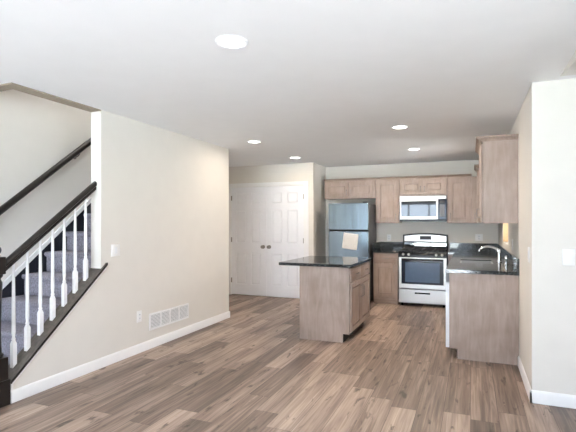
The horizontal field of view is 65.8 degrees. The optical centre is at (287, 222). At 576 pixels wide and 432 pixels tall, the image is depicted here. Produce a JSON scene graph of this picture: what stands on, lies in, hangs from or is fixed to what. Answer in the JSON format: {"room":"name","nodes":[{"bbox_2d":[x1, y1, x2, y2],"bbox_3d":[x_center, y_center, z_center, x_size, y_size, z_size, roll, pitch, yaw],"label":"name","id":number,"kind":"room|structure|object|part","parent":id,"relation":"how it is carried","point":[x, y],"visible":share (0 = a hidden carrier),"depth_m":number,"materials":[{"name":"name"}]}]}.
{"room":"open-plan kitchen","nodes":[
{"label":"open-plan kitchen","id":0,"kind":"room"},
{"bbox_2d":[0,90,90,281],"bbox_3d":[-3.456,-1.130,2.934,0.120,5.000,8.210,0,0,22],"label":"wall","id":1,"kind":"structure","parent":0,"point":[36,133],"depth_m":4.71,"materials":[{"name":"beige paint"}]},
{"bbox_2d":[0,138,90,214],"bbox_3d":[-2.554,-0.578,4.828,0.112,2.230,2.840,0,0,22],"label":"wall handrail","id":2,"kind":"object","parent":1,"relation":"attached to","point":[12,201],"visible":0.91,"depth_m":4.67,"materials":[{"name":"brown wood"}]},
{"bbox_2d":[10,110,228,390],"bbox_3d":[-1.540,0.150,4.933,0.125,2.440,3.307,0,0,22],"label":"wall","id":3,"kind":"structure","parent":0,"point":[161,195],"depth_m":4.79,"materials":[{"name":"beige paint"}]},
{"bbox_2d":[0,82,100,111],"bbox_3d":[-1.974,-1.214,5.050,1.018,0.312,3.170,0,0,22],"label":"trim","id":4,"kind":"structure","parent":3,"relation":"attached to","point":[7,86],"depth_m":3.71,"materials":[{"name":"beige paint"}]},
{"bbox_2d":[10,268,105,389],"bbox_3d":[-1.924,0.840,3.818,0.010,0.861,0.952,0,0,22],"label":"trim","id":5,"kind":"structure","parent":3,"relation":"attached to","point":[11,385],"depth_m":3.71,"materials":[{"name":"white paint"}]},
{"bbox_2d":[111,244,119,256],"bbox_3d":[-1.694,0.270,4.378,0.010,0.118,0.118,0,0,22],"label":"light switch","id":6,"kind":"object","parent":3,"relation":"attached to","point":[115,248],"visible":1,"depth_m":4.37,"materials":[{"name":"white plastic"}]},
{"bbox_2d":[10,311,229,403],"bbox_3d":[-2.004,1.323,5.131,1.162,0.095,3.321,0,0,22],"label":"baseboard","id":7,"kind":"structure","parent":3,"relation":"attached to","point":[20,393],"depth_m":4.22,"materials":[{"name":"white paint"}]},
{"bbox_2d":[137,310,141,322],"bbox_3d":[-1.566,0.987,4.691,0.009,0.118,0.075,0,0,22],"label":"wall outlet","id":8,"kind":"object","parent":3,"relation":"attached to","point":[139,313],"visible":1,"depth_m":4.69,"materials":[{"name":"white plastic"}]},
{"bbox_2d":[149,303,188,330],"bbox_3d":[-1.368,1.082,5.171,0.012,0.184,0.720,0,0,22],"label":"air vent","id":9,"kind":"object","parent":3,"relation":"in","point":[168,316],"visible":1,"depth_m":5.14,"materials":[{"name":"white metal"}]},
{"bbox_3d":[-1.464,1.082,4.936,0.008,0.128,0.153,0,0,22],"label":"louver panel","id":10,"kind":"part","parent":9,"relation":"part of","materials":[{"name":"white paint"}]},
{"bbox_3d":[-1.399,1.082,5.093,0.008,0.128,0.153,0,0,22],"label":"louver panel","id":11,"kind":"part","parent":9,"relation":"part of","materials":[{"name":"white paint"}]},
{"bbox_3d":[-1.335,1.082,5.249,0.008,0.128,0.153,0,0,22],"label":"louver panel","id":12,"kind":"part","parent":9,"relation":"part of","materials":[{"name":"white paint"}]},
{"bbox_3d":[-1.271,1.082,5.406,0.008,0.128,0.153,0,0,22],"label":"louver panel","id":13,"kind":"part","parent":9,"relation":"part of","materials":[{"name":"white paint"}]},
{"bbox_2d":[229,162,325,255],"bbox_3d":[-0.303,0.150,8.593,1.925,2.440,0.740,0,0,22],"label":"wall","id":14,"kind":"structure","parent":0,"point":[314,173],"depth_m":8.16,"materials":[{"name":"beige paint"}]},
{"bbox_2d":[231,187,266,295],"bbox_3d":[-0.753,0.346,8.359,0.745,2.025,0.106,0,0,22],"label":"door","id":15,"kind":"structure","parent":14,"relation":"in","point":[249,204],"depth_m":8.37,"materials":[{"name":"white paint"}]},
{"bbox_2d":[229,181,308,294],"bbox_3d":[-0.386,0.313,8.266,1.660,2.115,0.108,0,0,22],"label":"door frame","id":16,"kind":"structure","parent":14,"relation":"attached to","point":[305,184],"depth_m":8.14,"materials":[{"name":"white paint"}]},
{"bbox_2d":[267,186,303,298],"bbox_3d":[-0.060,0.346,8.075,0.745,2.025,0.106,0,0,22],"label":"door","id":17,"kind":"structure","parent":14,"relation":"in","point":[285,204],"depth_m":8.10,"materials":[{"name":"white paint"}]},
{"bbox_2d":[0,0,575,166],"bbox_3d":[0.442,-1.130,2.794,7.700,0.120,11.107,0,0,22],"label":"ceiling","id":18,"kind":"structure","parent":0,"point":[326,83],"depth_m":3.03,"materials":[{"name":"white paint"}]},
{"bbox_2d":[215,35,247,48],"bbox_3d":[-0.332,-1.065,2.632,0.196,0.008,0.196,0,0,22],"label":"recessed light","id":19,"kind":"object","parent":18,"relation":"in","point":[226,41],"visible":1,"depth_m":2.62,"materials":[{"name":"white plastic"}]},
{"bbox_2d":[247,140,260,142],"bbox_3d":[-0.447,-1.065,5.856,0.196,0.008,0.196,0,0,22],"label":"recessed light","id":20,"kind":"object","parent":18,"relation":"in","point":[249,141],"visible":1,"depth_m":5.82,"materials":[{"name":"white plastic"}]},
{"bbox_2d":[391,125,408,128],"bbox_3d":[1.250,-1.065,4.967,0.196,0.008,0.196,0,0,22],"label":"recessed light","id":21,"kind":"object","parent":18,"relation":"in","point":[396,126],"visible":1,"depth_m":4.96,"materials":[{"name":"white plastic"}]},
{"bbox_2d":[407,148,420,150],"bbox_3d":[1.825,-1.065,6.449,0.196,0.008,0.196,0,0,22],"label":"recessed light","id":22,"kind":"object","parent":18,"relation":"in","point":[410,149],"visible":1,"depth_m":6.45,"materials":[{"name":"white plastic"}]},
{"bbox_2d":[0,294,575,431],"bbox_3d":[0.442,1.430,2.794,7.700,0.120,11.107,0,0,22],"label":"floor","id":23,"kind":"structure","parent":0,"point":[250,370],"depth_m":3.73,"materials":[{"name":"wood"}]},
{"bbox_2d":[1,197,107,383],"bbox_3d":[-2.006,0.032,4.939,1.043,2.677,2.980,0,0,22],"label":"staircase","id":24,"kind":"structure","parent":23,"relation":"on","point":[23,357],"depth_m":4.35,"materials":[{"name":"grey carpet"}]},
{"bbox_2d":[0,181,96,407],"bbox_3d":[-2.024,0.487,3.733,0.148,1.768,1.076,0,0,22],"label":"stair railing","id":25,"kind":"object","parent":24,"relation":"attached to","point":[5,263],"visible":1,"depth_m":3.69,"materials":[{"name":"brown wood"}]},
{"bbox_3d":[-2.179,0.718,3.321,0.110,0.925,0.116,0,0,22],"label":"newel post","id":26,"kind":"part","parent":25,"relation":"part of","materials":[{"name":"brown wood"}]},
{"bbox_3d":[-2.196,1.275,3.314,0.148,0.190,0.168,0,0,22],"label":"post","id":27,"kind":"part","parent":25,"relation":"part of","materials":[{"name":"brown wood"}]},
{"bbox_3d":[-2.022,0.012,3.797,0.056,0.818,0.956,0,0,22],"label":"handrail","id":28,"kind":"part","parent":25,"relation":"part of","materials":[{"name":"brown wood"}]},
{"bbox_2d":[300,261,369,342],"bbox_3d":[0.640,0.938,5.643,0.657,0.865,1.051,0,0,22],"label":"kitchen island","id":29,"kind":"object","parent":23,"relation":"on","point":[334,301],"visible":1,"depth_m":5.19,"materials":[{"name":"stained maple"},{"name":"dark granite"}]},
{"bbox_3d":[0.419,0.938,5.176,0.603,0.865,0.020,0,0,22],"label":"panel","id":30,"kind":"part","parent":29,"relation":"part of","materials":[{"name":"brown wood"}]},
{"bbox_2d":[279,256,371,267],"bbox_3d":[0.515,0.487,5.673,0.883,0.034,1.150,0,0,22],"label":"island countertop","id":31,"kind":"structure","parent":29,"relation":"on","point":[317,261],"depth_m":5.41,"materials":[{"name":"stone"}]},
{"bbox_3d":[0.808,0.598,5.303,0.020,0.145,0.490,0,0,22],"label":"drawer","id":32,"kind":"part","parent":29,"relation":"part of","materials":[{"name":"brown wood"}]},
{"bbox_3d":[0.808,0.971,5.303,0.020,0.562,0.490,0,0,22],"label":"door","id":33,"kind":"part","parent":29,"relation":"part of","materials":[{"name":"brown wood"}]},
{"bbox_3d":[0.998,0.598,5.767,0.020,0.145,0.490,0,0,22],"label":"drawer","id":34,"kind":"part","parent":29,"relation":"part of","materials":[{"name":"brown wood"}]},
{"bbox_3d":[0.998,0.971,5.767,0.020,0.562,0.490,0,0,22],"label":"door","id":35,"kind":"part","parent":29,"relation":"part of","materials":[{"name":"brown wood"}]},
{"bbox_2d":[329,202,375,300],"bbox_3d":[1.158,0.506,7.933,0.700,1.728,0.700,0,0,22],"label":"refrigerator","id":36,"kind":"object","parent":23,"relation":"on","point":[354,218],"visible":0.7,"depth_m":7.63,"materials":[{"name":"silver metal"}]},
{"bbox_3d":[1.036,0.714,7.636,0.700,1.143,0.058,0,0,22],"label":"fridge door","id":37,"kind":"part","parent":36,"relation":"part of","materials":[{"name":"metal"}]},
{"bbox_3d":[1.036,-0.106,7.636,0.700,0.463,0.058,0,0,22],"label":"freezer door","id":38,"kind":"part","parent":36,"relation":"part of","materials":[{"name":"metal"}]},
{"bbox_2d":[342,233,358,249],"bbox_3d":[1.061,0.315,7.590,0.290,0.299,0.006,0,0,22],"label":"paper sheet","id":39,"kind":"object","parent":36,"relation":"attached to","point":[350,241],"visible":1,"depth_m":7.59,"materials":[{"name":"white paper"}]},
{"bbox_2d":[373,253,398,304],"bbox_3d":[1.755,0.938,7.778,0.412,0.865,0.686,0,0,22],"label":"base cabinet","id":40,"kind":"object","parent":23,"relation":"on","point":[385,265],"visible":0.98,"depth_m":7.50,"materials":[{"name":"brown wood"}]},
{"bbox_3d":[1.641,0.595,7.502,0.352,0.140,0.020,0,0,22],"label":"drawer","id":41,"kind":"part","parent":40,"relation":"part of","materials":[{"name":"brown wood"}]},
{"bbox_3d":[1.641,0.968,7.502,0.352,0.555,0.020,0,0,22],"label":"door","id":42,"kind":"part","parent":40,"relation":"part of","materials":[{"name":"brown wood"}]},
{"bbox_2d":[372,242,402,252],"bbox_3d":[1.757,0.425,7.788,0.432,0.159,0.666,0,0,22],"label":"countertop","id":43,"kind":"structure","parent":40,"relation":"on","point":[377,247],"depth_m":8.00,"materials":[{"name":"stone"}]},
{"bbox_2d":[398,233,448,307],"bbox_3d":[2.295,0.776,7.520,0.765,1.188,0.702,0,0,22],"label":"gas range","id":44,"kind":"object","parent":23,"relation":"on","point":[423,259],"visible":0.92,"depth_m":7.29,"materials":[{"name":"silver metal"}]},
{"bbox_3d":[2.175,0.605,7.221,0.642,0.022,0.056,0,0,22],"label":"handle","id":45,"kind":"part","parent":44,"relation":"part of","materials":[{"name":"white metal"}]},
{"bbox_3d":[2.184,0.795,7.244,0.660,0.420,0.004,0,0,22],"label":"door glass","id":46,"kind":"part","parent":44,"relation":"part of","materials":[{"name":"black glass"}]},
{"bbox_3d":[2.193,0.524,7.265,0.760,0.080,0.040,0,0,22],"label":"control panel","id":47,"kind":"part","parent":44,"relation":"part of","materials":[{"name":"black plastic"}]},
{"bbox_3d":[2.195,1.204,7.269,0.756,0.223,0.030,0,0,22],"label":"drawer","id":48,"kind":"part","parent":44,"relation":"part of","materials":[{"name":"metal"}]},
{"bbox_3d":[2.193,0.825,7.265,0.756,0.510,0.040,0,0,22],"label":"oven door","id":49,"kind":"part","parent":44,"relation":"part of","materials":[{"name":"metal"}]},
{"bbox_2d":[399,250,448,252],"bbox_3d":[2.296,0.476,7.518,0.760,0.015,0.535,0,0,22],"label":"cooktop","id":50,"kind":"object","parent":44,"relation":"in","point":[401,251],"depth_m":7.33,"materials":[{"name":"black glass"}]},
{"bbox_3d":[2.395,0.266,7.780,0.700,0.119,0.006,0,0,22],"label":"panel","id":51,"kind":"part","parent":44,"relation":"part of","materials":[{"name":"metal"}]},
{"bbox_3d":[2.395,0.382,7.780,0.700,0.067,0.004,0,0,22],"label":"panel","id":52,"kind":"part","parent":44,"relation":"part of","materials":[{"name":"white metal"}]},
{"bbox_2d":[446,273,448,346],"bbox_3d":[2.021,0.939,4.714,0.633,0.862,0.614,0,0,22],"label":"dishwasher","id":53,"kind":"object","parent":23,"relation":"on","point":[447,274],"visible":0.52,"depth_m":4.54,"materials":[{"name":"white metal"}]},
{"bbox_2d":[449,273,518,364],"bbox_3d":[1.932,0.938,4.407,0.630,0.865,0.020,0,0,22],"label":"end panel","id":54,"kind":"object","parent":23,"relation":"on","point":[483,308],"visible":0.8,"depth_m":4.39,"materials":[{"name":"brown wood"}]},
{"bbox_3d":[2.636,0.938,6.294,0.758,0.865,2.766,0,0,22],"label":"base cabinet","id":55,"kind":"object","parent":23,"relation":"on","visible":0},
{"bbox_2d":[445,243,518,275],"bbox_3d":[2.507,0.425,5.984,0.764,0.159,3.436,0,0,22],"label":"countertop","id":56,"kind":"structure","parent":55,"relation":"on","point":[460,251],"depth_m":5.35,"materials":[{"name":"stone"}]},
{"bbox_2d":[460,260,491,263],"bbox_3d":[2.287,0.571,5.412,0.357,0.178,0.547,0,0,22],"label":"sink","id":57,"kind":"object","parent":56,"relation":"in","point":[461,261],"visible":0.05,"depth_m":5.65,"materials":[{"name":"metal"}]},
{"bbox_2d":[478,246,501,261],"bbox_3d":[2.422,0.372,5.340,0.261,0.197,0.060,0,0,22],"label":"faucet","id":58,"kind":"object","parent":56,"relation":"on","point":[493,247],"visible":1,"depth_m":5.30,"materials":[{"name":"silver metal"}]},
{"bbox_3d":[2.415,0.322,5.343,0.246,0.098,0.030,0,0,22],"label":"spout","id":59,"kind":"part","parent":58,"relation":"part of","materials":[{"name":"silver metal"}]},
{"bbox_2d":[326,160,497,255],"bbox_3d":[2.195,0.150,8.024,3.130,2.440,0.100,0,0,22],"label":"wall","id":60,"kind":"structure","parent":0,"point":[456,232],"depth_m":7.93,"materials":[{"name":"beige paint"}]},
{"bbox_2d":[324,177,375,199],"bbox_3d":[1.161,-0.619,8.187,0.944,0.362,0.379,0,0,22],"label":"upper cabinet","id":61,"kind":"object","parent":60,"relation":"attached to","point":[349,188],"visible":0.98,"depth_m":8.04,"materials":[{"name":"brown wood"}]},
{"bbox_3d":[0.897,-0.596,8.138,0.431,0.267,0.020,0,0,22],"label":"door","id":62,"kind":"part","parent":61,"relation":"part of","materials":[{"name":"brown wood"}]},
{"bbox_3d":[1.164,-0.780,8.194,0.944,0.040,0.364,0,0,22],"label":"crown","id":63,"kind":"part","parent":61,"relation":"part of","materials":[{"name":"brown wood"}]},
{"bbox_3d":[1.316,-0.596,7.967,0.431,0.267,0.020,0,0,22],"label":"door","id":64,"kind":"part","parent":61,"relation":"part of","materials":[{"name":"brown wood"}]},
{"bbox_2d":[375,177,401,222],"bbox_3d":[1.792,-0.398,7.929,0.410,0.804,0.379,0,0,22],"label":"upper cabinet","id":65,"kind":"object","parent":60,"relation":"attached to","point":[387,188],"visible":0.97,"depth_m":7.79,"materials":[{"name":"brown wood"}]},
{"bbox_3d":[1.736,-0.375,7.794,0.350,0.709,0.020,0,0,22],"label":"door","id":66,"kind":"part","parent":65,"relation":"part of","materials":[{"name":"brown wood"}]},
{"bbox_3d":[1.794,-0.780,7.936,0.410,0.040,0.364,0,0,22],"label":"crown","id":67,"kind":"part","parent":65,"relation":"part of","materials":[{"name":"brown wood"}]},
{"bbox_2d":[380,242,402,248],"bbox_3d":[1.879,0.408,8.087,0.432,0.124,0.020,0,0,22],"label":"backsplash","id":68,"kind":"structure","parent":60,"relation":"attached to","point":[385,245],"depth_m":8.08,"materials":[{"name":"stone"}]},
{"bbox_2d":[399,175,446,195],"bbox_3d":[2.344,-0.631,7.703,0.776,0.338,0.379,0,0,22],"label":"upper cabinet","id":69,"kind":"object","parent":60,"relation":"attached to","point":[427,185],"visible":0.96,"depth_m":7.56,"materials":[{"name":"brown wood"}]},
{"bbox_3d":[2.118,-0.608,7.638,0.347,0.243,0.020,0,0,22],"label":"door","id":70,"kind":"part","parent":69,"relation":"part of","materials":[{"name":"brown wood"}]},
{"bbox_3d":[2.347,-0.780,7.710,0.776,0.040,0.364,0,0,22],"label":"crown","id":71,"kind":"part","parent":69,"relation":"part of","materials":[{"name":"brown wood"}]},
{"bbox_2d":[400,195,446,220],"bbox_3d":[2.343,-0.239,7.677,0.758,0.433,0.425,0,0,22],"label":"microwave","id":72,"kind":"object","parent":69,"relation":"attached to","point":[412,208],"visible":0.99,"depth_m":7.48,"materials":[{"name":"metal"}]},
{"bbox_3d":[2.209,-0.225,7.523,0.624,0.340,0.030,0,0,22],"label":"door","id":73,"kind":"part","parent":72,"relation":"part of","materials":[{"name":"metal"}]},
{"bbox_3d":[2.560,-0.225,7.379,0.129,0.340,0.030,0,0,22],"label":"control panel","id":74,"kind":"part","parent":72,"relation":"part of","materials":[{"name":"black glass"}]},
{"bbox_3d":[2.460,-0.608,7.498,0.347,0.243,0.020,0,0,22],"label":"door","id":75,"kind":"part","parent":69,"relation":"part of","materials":[{"name":"brown wood"}]},
{"bbox_2d":[447,174,476,222],"bbox_3d":[2.919,-0.398,7.467,0.458,0.804,0.379,0,0,22],"label":"upper cabinet","id":76,"kind":"object","parent":60,"relation":"attached to","point":[461,188],"visible":1,"depth_m":7.33,"materials":[{"name":"brown wood"}]},
{"bbox_3d":[2.827,-0.375,7.348,0.318,0.709,0.020,0,0,22],"label":"door","id":77,"kind":"part","parent":76,"relation":"part of","materials":[{"name":"brown wood"}]},
{"bbox_3d":[2.885,-0.780,7.489,0.378,0.040,0.364,0,0,22],"label":"crown","id":78,"kind":"part","parent":76,"relation":"part of","materials":[{"name":"brown wood"}]},
{"bbox_2d":[450,243,496,250],"bbox_3d":[3.145,0.408,7.569,0.744,0.124,0.020,0,0,22],"label":"backsplash","id":79,"kind":"structure","parent":60,"relation":"attached to","point":[453,246],"depth_m":7.56,"materials":[{"name":"stone"}]},
{"bbox_2d":[475,234,482,240],"bbox_3d":[3.234,0.250,7.539,0.118,0.118,0.009,0,0,22],"label":"wall outlet","id":80,"kind":"object","parent":60,"relation":"attached to","point":[478,237],"visible":1,"depth_m":7.54,"materials":[{"name":"white plastic"}]},
{"bbox_2d":[498,84,531,388],"bbox_3d":[2.752,0.150,5.387,0.140,2.440,4.357,0,0,22],"label":"wall","id":81,"kind":"structure","parent":0,"point":[520,232],"depth_m":3.86,"materials":[{"name":"beige paint"}]},
{"bbox_2d":[474,164,480,222],"bbox_3d":[3.070,-0.431,6.851,0.379,0.871,0.667,0,0,22],"label":"upper cabinet","id":82,"kind":"object","parent":81,"relation":"attached to","point":[476,166],"visible":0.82,"depth_m":6.65,"materials":[{"name":"brown wood"}]},
{"bbox_3d":[3.070,-0.841,6.851,0.379,0.052,0.667,0,0,22],"label":"crown","id":83,"kind":"part","parent":82,"relation":"part of","materials":[{"name":"brown wood"}]},
{"bbox_3d":[2.951,-0.401,6.927,0.020,0.787,0.593,0,0,22],"label":"door","id":84,"kind":"part","parent":82,"relation":"part of","materials":[{"name":"brown wood"}]},
{"bbox_2d":[475,134,518,222],"bbox_3d":[2.254,-0.431,4.858,0.379,0.871,1.000,0,0,22],"label":"upper cabinet","id":85,"kind":"object","parent":81,"relation":"attached to","point":[498,154],"visible":1,"depth_m":4.44,"materials":[{"name":"brown wood"}]},
{"bbox_3d":[2.224,-0.401,5.150,0.020,0.787,0.458,0,0,22],"label":"door","id":86,"kind":"part","parent":85,"relation":"part of","materials":[{"name":"brown wood"}]},
{"bbox_3d":[2.046,-0.401,4.717,0.020,0.787,0.458,0,0,22],"label":"door","id":87,"kind":"part","parent":85,"relation":"part of","materials":[{"name":"brown wood"}]},
{"bbox_3d":[2.254,-0.841,4.858,0.379,0.052,1.000,0,0,22],"label":"crown","id":88,"kind":"part","parent":85,"relation":"part of","materials":[{"name":"brown wood"}]},
{"bbox_2d":[503,223,507,241],"bbox_3d":[2.974,-0.180,5.930,0.136,0.900,0.930,0,0,22],"label":"window","id":89,"kind":"structure","parent":81,"relation":"in","point":[505,225],"depth_m":6.37,"materials":[{"name":"yellow glass"}]},
{"bbox_2d":[497,243,518,271],"bbox_3d":[2.852,0.408,5.844,0.020,0.124,3.434,0,0,22],"label":"backsplash","id":90,"kind":"structure","parent":81,"relation":"attached to","point":[512,260],"depth_m":4.95,"materials":[{"name":"stone"}]},
{"bbox_2d":[518,356,531,402],"bbox_3d":[2.031,1.323,3.831,0.014,0.095,0.960,0,0,22],"label":"baseboard","id":91,"kind":"structure","parent":81,"relation":"attached to","point":[520,365],"depth_m":3.74,"materials":[{"name":"white paint"}]},
{"bbox_2d":[528,247,529,262],"bbox_3d":[1.914,0.255,3.539,0.010,0.122,0.118,0,0,22],"label":"light switch","id":92,"kind":"object","parent":81,"relation":"attached to","point":[528,247],"visible":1,"depth_m":3.50,"materials":[{"name":"white plastic"}]},
{"bbox_2d":[532,78,575,394],"bbox_3d":[3.117,0.150,2.948,2.665,2.440,0.121,0,0,22],"label":"wall partition","id":93,"kind":"structure","parent":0,"point":[554,101],"depth_m":3.35,"materials":[{"name":"beige paint"}]},
{"bbox_2d":[530,390,575,408],"bbox_3d":[3.085,1.323,2.888,2.679,0.095,0.014,0,0,22],"label":"baseboard","id":94,"kind":"structure","parent":93,"relation":"attached to","point":[538,397],"depth_m":3.33,"materials":[{"name":"white paint"}]},
{"bbox_2d":[560,51,575,75],"bbox_3d":[2.976,-1.015,2.380,2.495,0.110,0.860,0,0,22],"label":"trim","id":95,"kind":"structure","parent":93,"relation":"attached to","point":[570,69],"depth_m":2.99,"materials":[{"name":"beige paint"}]},
{"bbox_2d":[562,249,574,265],"bbox_3d":[2.081,0.255,3.301,0.080,0.122,0.010,0,0,22],"label":"light switch","id":96,"kind":"object","parent":93,"relation":"attached to","point":[568,255],"visible":1,"depth_m":3.30,"materials":[{"name":"white plastic"}]}
]}

